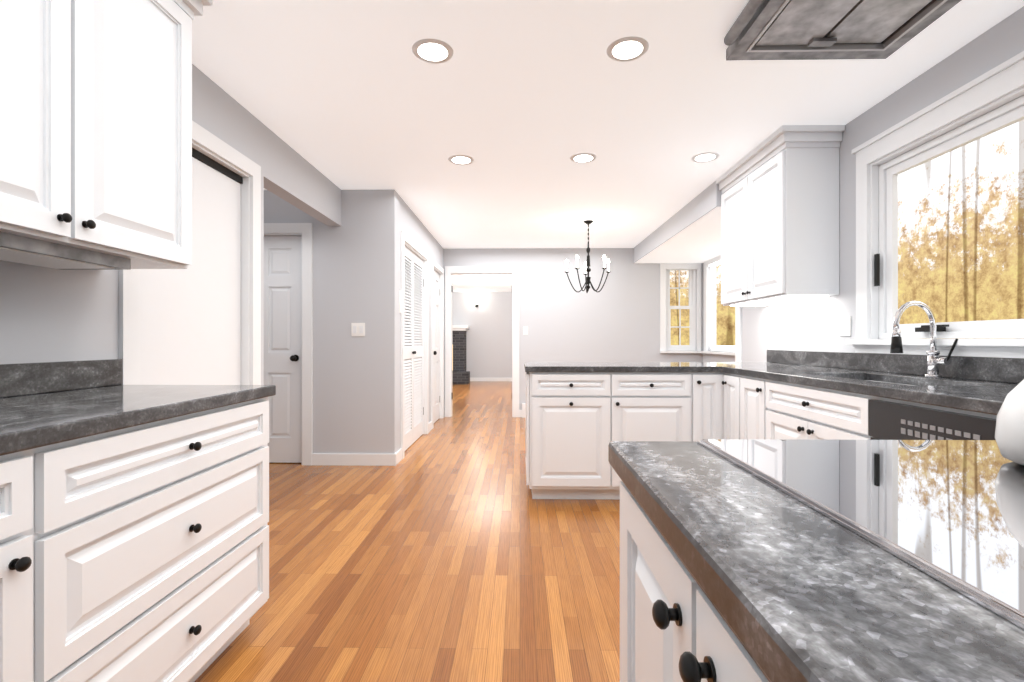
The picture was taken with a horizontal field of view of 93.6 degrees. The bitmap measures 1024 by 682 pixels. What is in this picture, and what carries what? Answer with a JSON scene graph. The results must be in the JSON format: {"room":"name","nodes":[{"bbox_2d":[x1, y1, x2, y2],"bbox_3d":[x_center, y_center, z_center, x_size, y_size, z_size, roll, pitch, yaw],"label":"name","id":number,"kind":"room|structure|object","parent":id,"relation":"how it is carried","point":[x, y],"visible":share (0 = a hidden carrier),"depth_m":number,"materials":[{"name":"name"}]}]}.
{"room":"kitchen","nodes":[
{"label":"kitchen","id":0,"kind":"room"},
{"bbox_2d":[194,381,619,681],"bbox_3d":[-0.309,1.140,5.506,6.600,0.100,15.400,0,0,1],"label":"floor","id":1,"kind":"structure","parent":0,"point":[447,549],"depth_m":2.27,"materials":[{"name":"brown wood"}]},
{"bbox_2d":[0,439,51,681],"bbox_3d":[-1.248,0.650,0.693,0.615,0.880,0.526,0,0,1],"label":"base cabinet","id":2,"kind":"object","parent":1,"relation":"on","point":[25,468],"depth_m":0.93,"materials":[{"name":"white wood"}]},
{"bbox_2d":[52,391,275,681],"bbox_3d":[-1.237,0.650,1.373,0.615,0.880,0.966,0,0,1],"label":"base cabinet","id":3,"kind":"object","parent":1,"relation":"on","point":[134,535],"depth_m":1.27,"materials":[{"name":"white wood"}]},
{"bbox_2d":[0,383,275,446],"bbox_3d":[-1.254,0.190,0.144,0.623,0.040,3.448,0,0,1],"label":"countertop","id":4,"kind":"structure","parent":3,"relation":"on","point":[49,414],"depth_m":1.29,"materials":[{"name":"grey stone"}]},
{"bbox_2d":[452,325,469,383],"bbox_3d":[-1.867,0.340,12.557,1.550,1.500,0.948,0,0,1],"label":"fireplace","id":5,"kind":"object","parent":1,"relation":"on","point":[460,374],"visible":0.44,"depth_m":12.52,"materials":[{"name":"brick"}]},
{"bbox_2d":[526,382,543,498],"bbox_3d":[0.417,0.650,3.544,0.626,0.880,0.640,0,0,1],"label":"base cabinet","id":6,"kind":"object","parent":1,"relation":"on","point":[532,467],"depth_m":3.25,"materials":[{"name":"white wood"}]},
{"bbox_2d":[524,362,1019,498],"bbox_3d":[1.035,0.190,1.128,1.962,0.040,5.490,0,0,1],"label":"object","id":7,"kind":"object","parent":6,"relation":"on","point":[579,408],"depth_m":3.21,"materials":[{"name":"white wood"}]},
{"bbox_2d":[876,378,931,385],"bbox_3d":[1.717,0.306,2.202,0.372,0.217,0.752,0,0,1],"label":"sink","id":8,"kind":"object","parent":7,"relation":"in","point":[877,379],"depth_m":2.27,"materials":[{"name":"grey metal"}]},
{"bbox_2d":[890,301,957,377],"bbox_3d":[1.871,-0.009,2.192,0.221,0.356,0.135,0,0,1],"label":"faucet","id":9,"kind":"object","parent":7,"relation":"on","point":[934,360],"visible":1,"depth_m":2.22,"materials":[{"name":"silver metal"}]},
{"bbox_2d":[609,461,775,681],"bbox_3d":[0.754,0.650,0.420,1.175,0.880,0.766,0,0,1],"label":"base cabinet","id":10,"kind":"object","parent":1,"relation":"on","point":[672,629],"depth_m":0.53,"materials":[{"name":"white wood"}]},
{"bbox_2d":[608,441,1023,681],"bbox_3d":[0.737,0.190,-0.400,1.188,0.040,2.424,0,0,1],"label":"countertop","id":11,"kind":"structure","parent":10,"relation":"on","point":[814,599],"depth_m":0.34,"materials":[{"name":"grey stone"}]},
{"bbox_2d":[697,439,1023,628],"bbox_3d":[0.647,0.166,0.402,0.688,0.006,0.793,0,0,1],"label":"cooktop","id":12,"kind":"object","parent":11,"relation":"in","point":[950,513],"visible":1,"depth_m":0.50,"materials":[{"name":"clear glass"}]},
{"bbox_2d":[995,380,1023,465],"bbox_3d":[0.772,0.059,0.587,0.279,0.208,0.204,0,0,1],"label":"kettle","id":13,"kind":"object","parent":12,"relation":"on","point":[1009,434],"visible":1,"depth_m":0.62,"materials":[{"name":"white ceramic"}]},
{"bbox_2d":[0,6,1023,453],"bbox_3d":[-0.359,-0.120,5.507,6.340,2.420,15.240,0,0,1],"label":"wall","id":14,"kind":"structure","parent":0,"point":[48,314],"depth_m":4.22,"materials":[{"name":"grey paint"}]},
{"bbox_2d":[0,359,121,394],"bbox_3d":[-1.556,0.119,0.149,0.019,0.099,3.448,0,0,1],"label":"backsplash","id":15,"kind":"structure","parent":14,"relation":"attached to","point":[19,378],"depth_m":1.61,"materials":[{"name":"grey stone"}]},
{"bbox_2d":[0,0,199,269],"bbox_3d":[-1.372,-0.755,1.287,0.347,0.969,1.030,0,0,1],"label":"upper cabinet","id":16,"kind":"object","parent":14,"relation":"attached to","point":[95,134],"depth_m":1.40,"materials":[{"name":"white wood"}]},
{"bbox_2d":[140,157,240,384],"bbox_3d":[-1.592,0.087,2.382,0.037,1.990,0.800,0,0,1],"label":"door","id":17,"kind":"structure","parent":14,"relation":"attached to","point":[190,325],"depth_m":2.44,"materials":[{"name":"white wood"}]},
{"bbox_2d":[264,236,301,462],"bbox_3d":[-2.220,0.074,4.263,0.730,2.015,0.109,0,0,1],"label":"door","id":18,"kind":"structure","parent":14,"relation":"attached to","point":[283,314],"depth_m":4.28,"materials":[{"name":"white wood"}]},
{"bbox_2d":[351,323,364,335],"bbox_3d":[-1.350,-0.100,4.218,0.118,0.118,0.008,0,0,1],"label":"switch plate","id":19,"kind":"object","parent":14,"relation":"attached to","point":[357,329],"visible":1,"depth_m":4.22,"materials":[{"name":"white plastic"}]},
{"bbox_2d":[399,290,400,312],"bbox_3d":[-1.022,-0.360,4.408,0.008,0.200,0.070,0,0,1],"label":"switch plate","id":20,"kind":"object","parent":14,"relation":"attached to","point":[399,301],"visible":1,"depth_m":4.38,"materials":[{"name":"white"}]},
{"bbox_2d":[405,246,414,450],"bbox_3d":[-1.051,0.074,4.793,0.058,2.015,0.551,0,0,1],"label":"louvered door","id":21,"kind":"structure","parent":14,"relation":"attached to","point":[409,352],"depth_m":4.93,"materials":[{"name":"white wood"}]},
{"bbox_2d":[413,253,423,442],"bbox_3d":[-1.042,0.074,5.346,0.058,2.015,0.551,0,0,1],"label":"louvered door","id":22,"kind":"structure","parent":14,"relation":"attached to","point":[418,407],"depth_m":5.36,"materials":[{"name":"white wood"}]},
{"bbox_2d":[434,270,439,422],"bbox_3d":[-1.005,0.074,6.401,0.109,2.015,0.736,0,0,1],"label":"closet door","id":23,"kind":"structure","parent":14,"relation":"in","point":[436,346],"depth_m":6.56,"materials":[{"name":"white wood"}]},
{"bbox_2d":[523,327,527,334],"bbox_3d":[0.194,-0.150,6.893,0.070,0.115,0.008,0,0,1],"label":"switch plate","id":24,"kind":"object","parent":14,"relation":"attached to","point":[525,330],"visible":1,"depth_m":6.89,"materials":[{"name":"white plastic"}]},
{"bbox_2d":[119,51,1023,465],"bbox_3d":[-0.305,-0.022,6.951,6.160,2.225,12.110,0,0,1],"label":"trim","id":25,"kind":"structure","parent":14,"relation":"attached to","point":[991,89],"depth_m":2.78,"materials":[{"name":"white"}]},
{"bbox_2d":[666,269,695,350],"bbox_3d":[2.415,-0.482,6.926,0.436,1.241,0.070,0,0,1],"label":"window bay","id":26,"kind":"object","parent":14,"relation":"attached to","point":[691,307],"visible":0.85,"depth_m":6.90,"materials":[{"name":"white wood"}]},
{"bbox_2d":[710,262,734,351],"bbox_3d":[2.759,-0.482,5.630,0.070,1.241,2.046,0,0,1],"label":"window bay","id":27,"kind":"object","parent":14,"relation":"attached to","point":[715,347],"visible":0.12,"depth_m":6.57,"materials":[{"name":"white wood"}]},
{"bbox_2d":[716,125,844,305],"bbox_3d":[1.863,-0.805,3.455,0.382,1.046,1.000,0,0,1],"label":"upper cabinet","id":28,"kind":"object","parent":14,"relation":"attached to","point":[779,188],"visible":1,"depth_m":3.02,"materials":[{"name":"white wood"}]},
{"bbox_2d":[839,316,850,335],"bbox_3d":[2.045,-0.090,2.957,0.008,0.118,0.105,0,0,1],"label":"switch plate","id":29,"kind":"object","parent":14,"relation":"attached to","point":[844,326],"visible":1,"depth_m":2.94,"materials":[{"name":"white plastic"}]},
{"bbox_2d":[767,350,1023,381],"bbox_3d":[2.006,0.119,1.112,0.019,0.099,5.490,0,0,1],"label":"backsplash","id":30,"kind":"structure","parent":14,"relation":"attached to","point":[986,369],"depth_m":2.45,"materials":[{"name":"grey stone"}]},
{"bbox_2d":[874,95,1023,338],"bbox_3d":[2.086,-0.504,1.856,0.110,0.984,1.752,0,0,1],"label":"window","id":31,"kind":"structure","parent":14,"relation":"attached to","point":[890,171],"depth_m":2.47,"materials":[{"name":"white wood"}]},
{"bbox_2d":[192,0,1023,291],"bbox_3d":[-0.309,-1.270,5.506,6.600,0.320,15.400,0,0,1],"label":"ceiling","id":32,"kind":"structure","parent":0,"point":[521,102],"depth_m":2.65,"materials":[{"name":"white paint"}]},
{"bbox_2d":[412,38,453,63],"bbox_3d":[-0.363,-1.326,2.206,0.190,0.008,0.190,0,0,1],"label":"recessed light","id":33,"kind":"object","parent":32,"relation":"in","point":[431,50],"visible":1,"depth_m":2.19,"materials":[{"name":"white"}]},
{"bbox_2d":[448,155,473,164],"bbox_3d":[-0.372,-1.326,3.527,0.190,0.008,0.190,0,0,1],"label":"recessed light","id":34,"kind":"object","parent":32,"relation":"in","point":[461,159],"visible":0.94,"depth_m":3.51,"materials":[{"name":"white"}]},
{"bbox_2d":[570,153,595,162],"bbox_3d":[0.518,-1.326,3.492,0.190,0.008,0.190,0,0,1],"label":"recessed light","id":35,"kind":"object","parent":32,"relation":"in","point":[583,158],"visible":0.98,"depth_m":3.48,"materials":[{"name":"white"}]},
{"bbox_2d":[565,220,609,292],"bbox_3d":[0.850,-0.936,5.369,0.522,0.786,0.501,0,0,1],"label":"chandelier","id":36,"kind":"object","parent":32,"relation":"hanging from","point":[587,270],"visible":1,"depth_m":5.33,"materials":[{"name":"black metal"}]},
{"bbox_2d":[606,36,648,61],"bbox_3d":[0.526,-1.326,2.192,0.190,0.008,0.190,0,0,1],"label":"recessed light","id":37,"kind":"object","parent":32,"relation":"in","point":[627,49],"visible":1,"depth_m":2.18,"materials":[{"name":"white"}]},
{"bbox_2d":[691,152,718,162],"bbox_3d":[1.398,-1.326,3.477,0.190,0.008,0.190,0,0,1],"label":"recessed light","id":38,"kind":"object","parent":32,"relation":"in","point":[705,157],"visible":1,"depth_m":3.47,"materials":[{"name":"white"}]},
{"bbox_2d":[724,0,961,60],"bbox_3d":[1.300,-1.302,1.774,0.779,0.053,0.830,0,0,1],"label":"vent hood","id":39,"kind":"object","parent":32,"relation":"attached to","point":[812,29],"visible":1,"depth_m":1.98,"materials":[{"name":"metal"}]},
{"label":"outside","id":40,"kind":"structure","parent":0,"visible":0},
{"bbox_2d":[670,120,1023,345],"bbox_3d":[4.034,-1.410,2.933,4.070,9.000,18.000,0,0,1],"label":"trees","id":41,"kind":"object","parent":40,"point":[960,233],"depth_m":6.55,"materials":[{"name":"plant"}]}
]}

